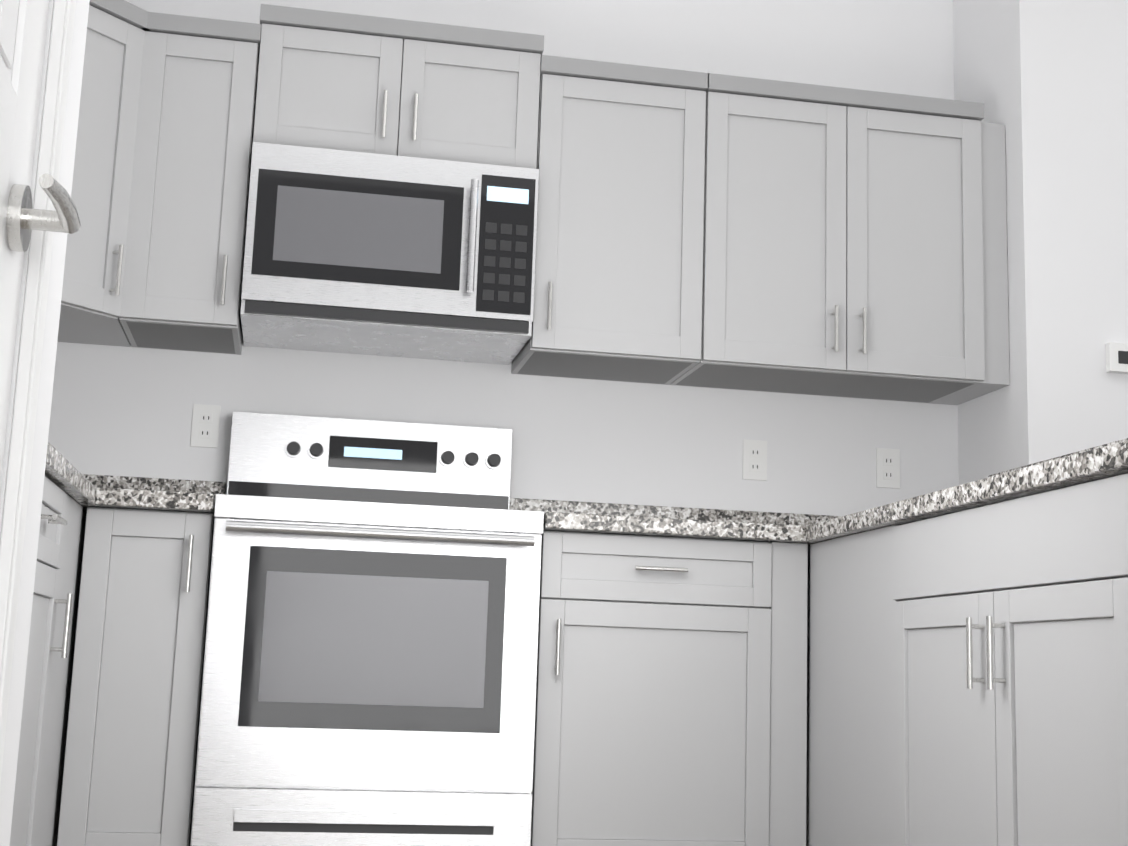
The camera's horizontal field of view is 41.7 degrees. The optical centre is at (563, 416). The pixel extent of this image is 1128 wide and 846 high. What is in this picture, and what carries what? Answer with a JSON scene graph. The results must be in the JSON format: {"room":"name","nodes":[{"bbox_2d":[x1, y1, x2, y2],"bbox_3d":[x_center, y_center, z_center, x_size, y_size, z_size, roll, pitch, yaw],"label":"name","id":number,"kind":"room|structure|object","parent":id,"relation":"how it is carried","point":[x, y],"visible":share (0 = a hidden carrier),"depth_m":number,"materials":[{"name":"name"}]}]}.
{"room":"kitchen","nodes":[
{"label":"kitchen","id":0,"kind":"room"},
{"bbox_2d":[0,0,1127,845],"bbox_3d":[2.610,-0.546,6.189,12.320,4.450,9.503,4,-10,-10],"label":"wall","id":1,"kind":"structure","parent":0,"point":[1044,82],"depth_m":4.20,"materials":[{"name":"paint"}]},
{"bbox_2d":[0,0,75,783],"bbox_3d":[-0.454,-0.339,1.180,0.016,2.112,0.714,4,-10,-10],"label":"door frame","id":2,"kind":"structure","parent":1,"relation":"attached to","point":[26,396],"depth_m":1.44,"materials":[{"name":"white paint"}]},
{"bbox_2d":[0,0,80,488],"bbox_3d":[-0.453,-0.309,1.174,0.096,2.030,0.588,4,-10,-10],"label":"pantry door","id":3,"kind":"structure","parent":1,"relation":"in","point":[23,25],"depth_m":1.37,"materials":[{"name":"white wood"}]},
{"bbox_2d":[57,0,172,348],"bbox_3d":[-1.368,-0.658,3.714,0.675,0.807,0.671,4,-10,-10],"label":"upper cabinet","id":4,"kind":"object","parent":1,"relation":"attached to","point":[108,267],"depth_m":3.71,"materials":[{"name":"grey wood"}]},
{"bbox_2d":[190,404,220,447],"bbox_3d":[-0.971,0.026,4.017,0.072,0.116,0.007,4,-10,-10],"label":"electrical outlet","id":5,"kind":"object","parent":1,"relation":"attached to","point":[205,425],"visible":1,"depth_m":4.01,"materials":[{"name":"white plastic"}]},
{"bbox_2d":[149,12,264,354],"bbox_3d":[-1.002,-0.609,3.921,0.337,0.807,0.388,4,-10,-10],"label":"upper cabinet","id":6,"kind":"object","parent":1,"relation":"attached to","point":[213,94],"depth_m":3.79,"materials":[{"name":"grey wood"}]},
{"bbox_2d":[257,4,432,157],"bbox_3d":[-0.616,-0.844,4.054,0.431,0.385,0.350,4,-10,-10],"label":"upper cabinet","id":7,"kind":"object","parent":1,"relation":"attached to","point":[330,80],"depth_m":3.89,"materials":[{"name":"grey wood"}]},
{"bbox_2d":[240,142,538,364],"bbox_3d":[-0.468,-0.426,3.961,0.738,0.446,0.450,4,-10,-10],"label":"microwave","id":8,"kind":"object","parent":7,"relation":"attached to","point":[354,252],"visible":1,"depth_m":3.79,"materials":[{"name":"silver metal"}]},
{"bbox_2d":[425,23,548,175],"bbox_3d":[-0.309,-0.824,4.110,0.432,0.385,0.350,4,-10,-10],"label":"upper cabinet","id":9,"kind":"object","parent":1,"relation":"attached to","point":[487,86],"depth_m":3.96,"materials":[{"name":"grey wood"}]},
{"bbox_2d":[511,56,736,386],"bbox_3d":[0.153,-0.530,4.149,0.523,0.807,0.350,4,-10,-10],"label":"upper cabinet","id":10,"kind":"object","parent":1,"relation":"attached to","point":[719,230],"depth_m":3.99,"materials":[{"name":"grey wood"}]},
{"bbox_2d":[742,439,766,480],"bbox_3d":[0.553,0.126,4.292,0.072,0.116,0.007,4,-10,-10],"label":"electrical outlet","id":11,"kind":"object","parent":1,"relation":"attached to","point":[754,459],"visible":1,"depth_m":4.29,"materials":[{"name":"white plastic"}]},
{"bbox_2d":[705,76,872,395],"bbox_3d":[0.547,-0.504,4.220,0.527,0.807,0.350,4,-10,-10],"label":"upper cabinet","id":12,"kind":"object","parent":1,"relation":"attached to","point":[803,153],"depth_m":4.07,"materials":[{"name":"grey wood"}]},
{"bbox_2d":[876,448,899,488],"bbox_3d":[0.955,0.152,4.364,0.072,0.116,0.007,4,-10,-10],"label":"electrical outlet","id":13,"kind":"object","parent":1,"relation":"attached to","point":[887,468],"visible":1,"depth_m":4.36,"materials":[{"name":"white plastic"}]},
{"bbox_2d":[833,91,992,403],"bbox_3d":[0.917,-0.480,4.286,0.464,0.807,0.350,4,-10,-10],"label":"upper cabinet","id":14,"kind":"object","parent":1,"relation":"attached to","point":[933,241],"depth_m":4.14,"materials":[{"name":"grey wood"}]},
{"bbox_2d":[1105,342,1127,373],"bbox_3d":[1.554,-0.160,4.085,0.120,0.080,0.022,4,-10,-10],"label":"thermostat","id":15,"kind":"object","parent":1,"relation":"attached to","point":[1116,357],"visible":0.98,"depth_m":4.07,"materials":[{"name":"white plastic"}]},
{"bbox_3d":[-0.478,0.715,0.901,4.545,0.060,6.245,4,-10,-10],"label":"floor","id":16,"kind":"structure","parent":0,"visible":0},
{"bbox_2d":[10,477,69,845],"bbox_3d":[-1.290,0.521,2.672,0.610,0.876,0.544,4,-10,-10],"label":"base cabinet","id":17,"kind":"object","parent":16,"relation":"on","point":[39,679],"depth_m":2.89,"materials":[{"name":"grey wood"}]},
{"bbox_2d":[45,442,116,513],"bbox_3d":[-1.330,0.094,3.191,0.660,0.140,1.452,4,-10,-10],"label":"countertop","id":18,"kind":"structure","parent":17,"relation":"on","point":[86,491],"depth_m":3.11,"materials":[{"name":"stone"}]},
{"bbox_2d":[38,497,117,845],"bbox_3d":[-1.333,0.588,3.060,0.672,0.876,0.364,4,-10,-10],"label":"base cabinet","id":19,"kind":"object","parent":16,"relation":"on","point":[70,781],"depth_m":3.27,"materials":[{"name":"grey wood"}]},
{"bbox_2d":[90,509,214,845],"bbox_3d":[-1.011,0.691,3.586,0.279,0.876,0.610,4,-10,-10],"label":"base cabinet","id":20,"kind":"object","parent":16,"relation":"on","point":[144,795],"depth_m":3.31,"materials":[{"name":"grey wood"}]},
{"bbox_2d":[113,476,225,513],"bbox_3d":[-0.965,0.187,3.652,0.231,0.140,0.664,4,-10,-10],"label":"countertop","id":21,"kind":"structure","parent":20,"relation":"on","point":[139,493],"depth_m":3.35,"materials":[{"name":"stone"}]},
{"bbox_2d":[190,411,543,845],"bbox_3d":[-0.481,0.554,3.645,0.756,1.200,0.690,4,-10,-10],"label":"range","id":22,"kind":"object","parent":16,"relation":"on","point":[370,664],"visible":1,"depth_m":3.37,"materials":[{"name":"silver metal"}]},
{"bbox_2d":[530,531,781,845],"bbox_3d":[0.159,0.768,3.797,0.572,0.876,0.610,4,-10,-10],"label":"base cabinet","id":23,"kind":"object","parent":16,"relation":"on","point":[656,708],"depth_m":3.52,"materials":[{"name":"grey wood"}]},
{"bbox_2d":[509,498,796,542],"bbox_3d":[0.206,0.264,3.863,0.623,0.140,0.664,4,-10,-10],"label":"countertop","id":24,"kind":"structure","parent":23,"relation":"on","point":[564,516],"depth_m":3.59,"materials":[{"name":"stone"}]},
{"bbox_2d":[778,542,797,845],"bbox_3d":[0.831,0.814,3.928,0.610,0.876,0.590,4,-10,-10],"label":"base cabinet","id":25,"kind":"object","parent":16,"relation":"on","point":[788,631],"depth_m":3.58,"materials":[{"name":"grey wood"}]},
{"bbox_2d":[798,528,881,845],"bbox_3d":[0.940,0.718,3.359,0.610,0.876,0.584,4,-10,-10],"label":"base cabinet","id":26,"kind":"object","parent":16,"relation":"on","point":[840,579],"depth_m":3.40,"materials":[{"name":"grey wood"}]},
{"bbox_2d":[882,473,1127,845],"bbox_3d":[1.067,0.606,2.691,0.610,0.876,0.913,4,-10,-10],"label":"base cabinet","id":27,"kind":"object","parent":16,"relation":"on","point":[956,679],"depth_m":2.61,"materials":[{"name":"grey wood"}]},
{"bbox_2d":[797,438,1127,545],"bbox_3d":[1.223,0.106,3.001,1.049,0.224,2.764,4,-10,-10],"label":"countertop","id":28,"kind":"structure","parent":27,"relation":"on","point":[1107,460],"depth_m":2.74,"materials":[{"name":"stone"}]}
]}

